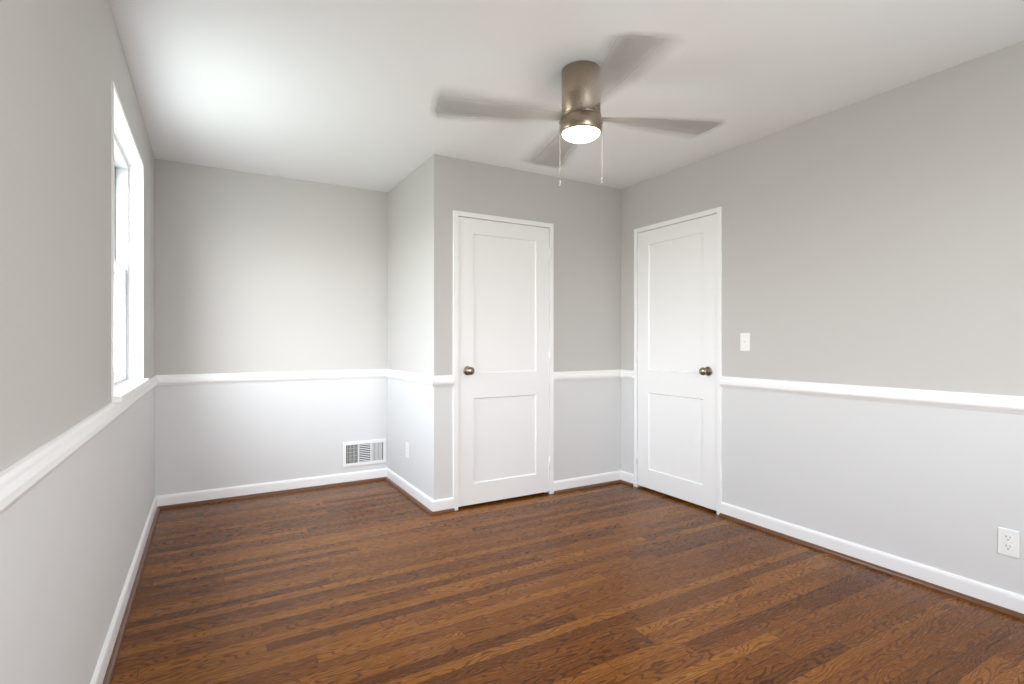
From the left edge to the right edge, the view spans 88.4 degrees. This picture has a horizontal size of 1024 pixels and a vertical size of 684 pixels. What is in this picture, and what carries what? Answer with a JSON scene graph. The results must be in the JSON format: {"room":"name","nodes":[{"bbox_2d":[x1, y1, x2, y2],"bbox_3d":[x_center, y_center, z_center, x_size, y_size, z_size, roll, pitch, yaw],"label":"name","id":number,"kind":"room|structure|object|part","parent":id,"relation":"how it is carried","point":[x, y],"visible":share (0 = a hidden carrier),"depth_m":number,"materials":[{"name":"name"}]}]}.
{"room":"empty bedroom","nodes":[
{"label":"empty bedroom","id":0,"kind":"room"},
{"bbox_2d":[0,0,154,683],"bbox_3d":[-1.339,-0.055,1.479,0.200,2.430,5.300,0,0,-30],"label":"wall","id":1,"kind":"structure","parent":0,"point":[71,528],"depth_m":1.35,"materials":[{"name":"paint"}]},
{"bbox_2d":[0,375,159,515],"bbox_3d":[-1.242,0.266,1.534,0.024,0.073,4.900,0,0,-30],"label":"trim","id":2,"kind":"structure","parent":1,"relation":"attached to","point":[20,478],"depth_m":1.20,"materials":[{"name":"white wood"}]},
{"bbox_2d":[90,495,161,683],"bbox_3d":[-1.247,1.114,1.532,0.014,0.092,4.900,0,0,-30],"label":"baseboard","id":3,"kind":"structure","parent":1,"relation":"attached to","point":[98,676],"depth_m":2.18,"materials":[{"name":"white wood"}]},
{"bbox_2d":[111,80,149,402],"bbox_3d":[-1.859,-0.383,2.449,0.199,1.231,1.120,0,0,-30],"label":"window","id":4,"kind":"structure","parent":1,"relation":"in","point":[121,165],"depth_m":2.86,"materials":[{"name":"white plastic"}]},
{"bbox_3d":[-1.917,-0.656,2.415,0.034,0.584,0.992,0,0,-30],"label":"window sash upper","id":5,"kind":"part","parent":4,"relation":"part of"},
{"bbox_3d":[-1.875,-0.102,2.439,0.032,0.604,0.992,0,0,-30],"label":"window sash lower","id":6,"kind":"part","parent":4,"relation":"part of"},
{"bbox_2d":[102,506,161,683],"bbox_3d":[-1.232,1.150,1.540,0.019,0.020,4.872,0,0,-30],"label":"trim","id":7,"kind":"structure","parent":1,"relation":"attached to","point":[123,627],"depth_m":2.25,"materials":[{"name":"brown"}]},
{"bbox_2d":[155,159,387,495],"bbox_3d":[-0.905,-0.055,4.673,3.745,2.430,0.200,0,0,-30],"label":"wall","id":8,"kind":"structure","parent":0,"point":[254,272],"depth_m":3.99,"materials":[{"name":"paint"}]},
{"bbox_2d":[160,369,383,384],"bbox_3d":[-1.748,0.266,4.057,1.610,0.073,0.024,0,0,-30],"label":"trim","id":9,"kind":"structure","parent":8,"relation":"attached to","point":[177,379],"depth_m":3.99,"materials":[{"name":"white wood"}]},
{"bbox_2d":[162,477,381,508],"bbox_3d":[-1.742,1.150,4.047,1.582,0.020,0.019,0,0,-30],"label":"trim","id":10,"kind":"structure","parent":8,"relation":"attached to","point":[374,479],"depth_m":3.98,"materials":[{"name":"brown"}]},
{"bbox_2d":[162,468,385,505],"bbox_3d":[-1.751,1.114,4.062,1.610,0.092,0.014,0,0,-30],"label":"baseboard","id":11,"kind":"structure","parent":8,"relation":"attached to","point":[185,497],"depth_m":4.00,"materials":[{"name":"white wood"}]},
{"bbox_2d":[343,438,385,467],"bbox_3d":[-1.221,0.919,4.371,0.360,0.205,0.008,0,0,-30],"label":"air vent","id":12,"kind":"object","parent":8,"relation":"in","point":[363,452],"visible":1,"depth_m":4.37,"materials":[{"name":"white plastic"}]},
{"bbox_2d":[388,158,428,495],"bbox_3d":[-0.773,-0.055,4.080,0.100,2.430,0.960,0,0,-30],"label":"wall","id":13,"kind":"structure","parent":0,"point":[408,289],"depth_m":3.98,"materials":[{"name":"paint"}]},
{"bbox_2d":[406,442,408,457],"bbox_3d":[-0.800,0.825,4.018,0.007,0.115,0.070,0,0,-30],"label":"electrical outlet","id":14,"kind":"object","parent":13,"relation":"attached to","point":[407,450],"visible":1,"depth_m":4.01,"materials":[{"name":"white plastic"}]},
{"bbox_2d":[382,477,437,515],"bbox_3d":[-0.790,1.150,3.962,0.019,0.020,1.037,0,0,-30],"label":"trim","id":15,"kind":"structure","parent":13,"relation":"attached to","point":[388,480],"depth_m":3.86,"materials":[{"name":"brown wood"}]},
{"bbox_2d":[384,369,439,386],"bbox_3d":[-0.782,0.266,3.981,0.034,0.073,1.044,0,0,-30],"label":"trim","id":16,"kind":"structure","parent":13,"relation":"attached to","point":[434,381],"depth_m":3.86,"materials":[{"name":"white wood"}]},
{"bbox_2d":[386,468,437,511],"bbox_3d":[-0.785,1.114,3.984,0.014,0.092,1.034,0,0,-30],"label":"baseboard","id":17,"kind":"structure","parent":13,"relation":"attached to","point":[431,504],"depth_m":3.87,"materials":[{"name":"white wood"}]},
{"bbox_2d":[429,154,620,499],"bbox_3d":[0.165,-0.055,4.010,1.655,2.430,0.100,0,0,-30],"label":"wall","id":18,"kind":"structure","parent":0,"point":[584,218],"depth_m":4.09,"materials":[{"name":"paint"}]},
{"bbox_2d":[458,217,548,506],"bbox_3d":[-0.036,0.137,3.812,0.755,2.007,0.104,0,0,-30],"label":"closet door","id":19,"kind":"structure","parent":18,"relation":"in","point":[503,363],"depth_m":3.82,"materials":[{"name":"white wood"}]},
{"bbox_3d":[-0.294,0.200,3.643,0.064,0.064,0.069,0,0,-30],"label":"knob","id":20,"kind":"part","parent":19,"relation":"part of","materials":[{"name":"silver metal"}]},
{"bbox_2d":[453,210,553,510],"bbox_3d":[-0.072,0.128,3.873,0.831,2.065,0.124,0,0,-30],"label":"trim","id":21,"kind":"structure","parent":18,"relation":"attached to","point":[457,214],"depth_m":3.73,"materials":[{"name":"white wood"}]},
{"bbox_2d":[548,248,550,468],"bbox_3d":[0.288,0.123,4.013,0.024,1.683,0.016,0,0,-30],"label":"closet door hinges","id":22,"kind":"object","parent":18,"relation":"attached to","point":[549,361],"visible":1,"depth_m":4.01,"materials":[{"name":"white metal"}]},
{"bbox_2d":[554,480,625,493],"bbox_3d":[0.619,1.150,4.179,0.671,0.020,0.032,0,0,-30],"label":"trim","id":23,"kind":"structure","parent":18,"relation":"attached to","point":[616,481],"depth_m":4.18,"materials":[{"name":"brown wood"}]},
{"bbox_2d":[554,470,625,490],"bbox_3d":[0.613,1.114,4.203,0.685,0.092,0.014,0,0,-30],"label":"baseboard","id":24,"kind":"structure","parent":18,"relation":"attached to","point":[615,475],"depth_m":4.20,"materials":[{"name":"white wood"}]},
{"bbox_2d":[554,370,627,380],"bbox_3d":[0.616,0.266,4.198,0.685,0.073,0.024,0,0,-30],"label":"trim","id":25,"kind":"structure","parent":18,"relation":"attached to","point":[594,374],"depth_m":4.20,"materials":[{"name":"white wood"}]},
{"bbox_2d":[109,0,1023,191],"bbox_3d":[0.283,-1.320,2.415,3.945,0.100,5.300,0,0,-30],"label":"ceiling","id":26,"kind":"structure","parent":0,"point":[337,92],"depth_m":2.46,"materials":[{"name":"white paint"}]},
{"bbox_2d":[430,31,723,186],"bbox_3d":[0.323,-0.998,2.461,1.173,0.544,1.173,0,0,32],"label":"ceiling fan","id":27,"kind":"object","parent":26,"relation":"hanging from","point":[588,87],"visible":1,"depth_m":2.38,"materials":[{"name":"silver metal"}]},
{"bbox_2d":[111,480,1023,683],"bbox_3d":[0.283,1.210,2.415,3.945,0.100,5.300,0,0,-30],"label":"floor","id":28,"kind":"structure","parent":0,"point":[380,582],"depth_m":2.33,"materials":[{"name":"brown wood"}]},
{"bbox_2d":[621,41,1023,594],"bbox_3d":[1.645,-0.055,3.201,0.100,2.430,4.900,0,0,-30],"label":"wall","id":29,"kind":"structure","parent":0,"point":[877,240],"depth_m":2.69,"materials":[{"name":"paint"}]},
{"bbox_2d":[636,214,716,510],"bbox_3d":[1.174,0.137,3.874,0.104,2.007,0.770,0,0,-30],"label":"entry door","id":30,"kind":"structure","parent":29,"relation":"in","point":[677,360],"depth_m":3.84,"materials":[{"name":"white wood"}]},
{"bbox_3d":[0.998,0.123,4.203,0.016,1.683,0.024,0,0,-30],"label":"entry door hinges","id":31,"kind":"part","parent":30,"relation":"part of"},
{"bbox_3d":[1.317,0.200,3.593,0.069,0.064,0.064,0,0,-30],"label":"knob","id":32,"kind":"part","parent":30,"relation":"part of","materials":[{"name":"silver metal"}]},
{"bbox_2d":[634,207,721,514],"bbox_3d":[1.240,0.128,3.903,0.124,2.065,0.830,0,0,-30],"label":"trim","id":33,"kind":"structure","parent":29,"relation":"attached to","point":[718,211],"depth_m":3.54,"materials":[{"name":"white wood"}]},
{"bbox_2d":[740,333,749,350],"bbox_3d":[1.485,0.000,3.361,0.020,0.115,0.070,0,0,-30],"label":"light switch","id":34,"kind":"object","parent":29,"relation":"attached to","point":[744,341],"visible":1,"depth_m":3.36,"materials":[{"name":"white plastic"}]},
{"bbox_2d":[719,513,1023,619],"bbox_3d":[2.084,1.150,2.294,0.019,0.020,2.801,0,0,-30],"label":"trim","id":35,"kind":"structure","parent":29,"relation":"attached to","point":[997,608],"depth_m":2.65,"materials":[{"name":"brown"}]},
{"bbox_2d":[720,376,1023,413],"bbox_3d":[2.098,0.266,2.293,0.024,0.073,2.815,0,0,-30],"label":"trim","id":36,"kind":"structure","parent":29,"relation":"attached to","point":[976,401],"depth_m":2.64,"materials":[{"name":"white wood"}]},
{"bbox_2d":[721,502,1023,613],"bbox_3d":[2.102,1.114,2.296,0.014,0.092,2.815,0,0,-30],"label":"baseboard","id":37,"kind":"structure","parent":29,"relation":"attached to","point":[1010,600],"depth_m":2.64,"materials":[{"name":"white wood"}]},
{"bbox_2d":[998,527,1018,558],"bbox_3d":[2.128,0.860,2.256,0.007,0.115,0.070,0,0,-30],"label":"electrical outlet","id":38,"kind":"object","parent":29,"relation":"attached to","point":[1008,542],"visible":1,"depth_m":2.25,"materials":[{"name":"white plastic"}]}
]}

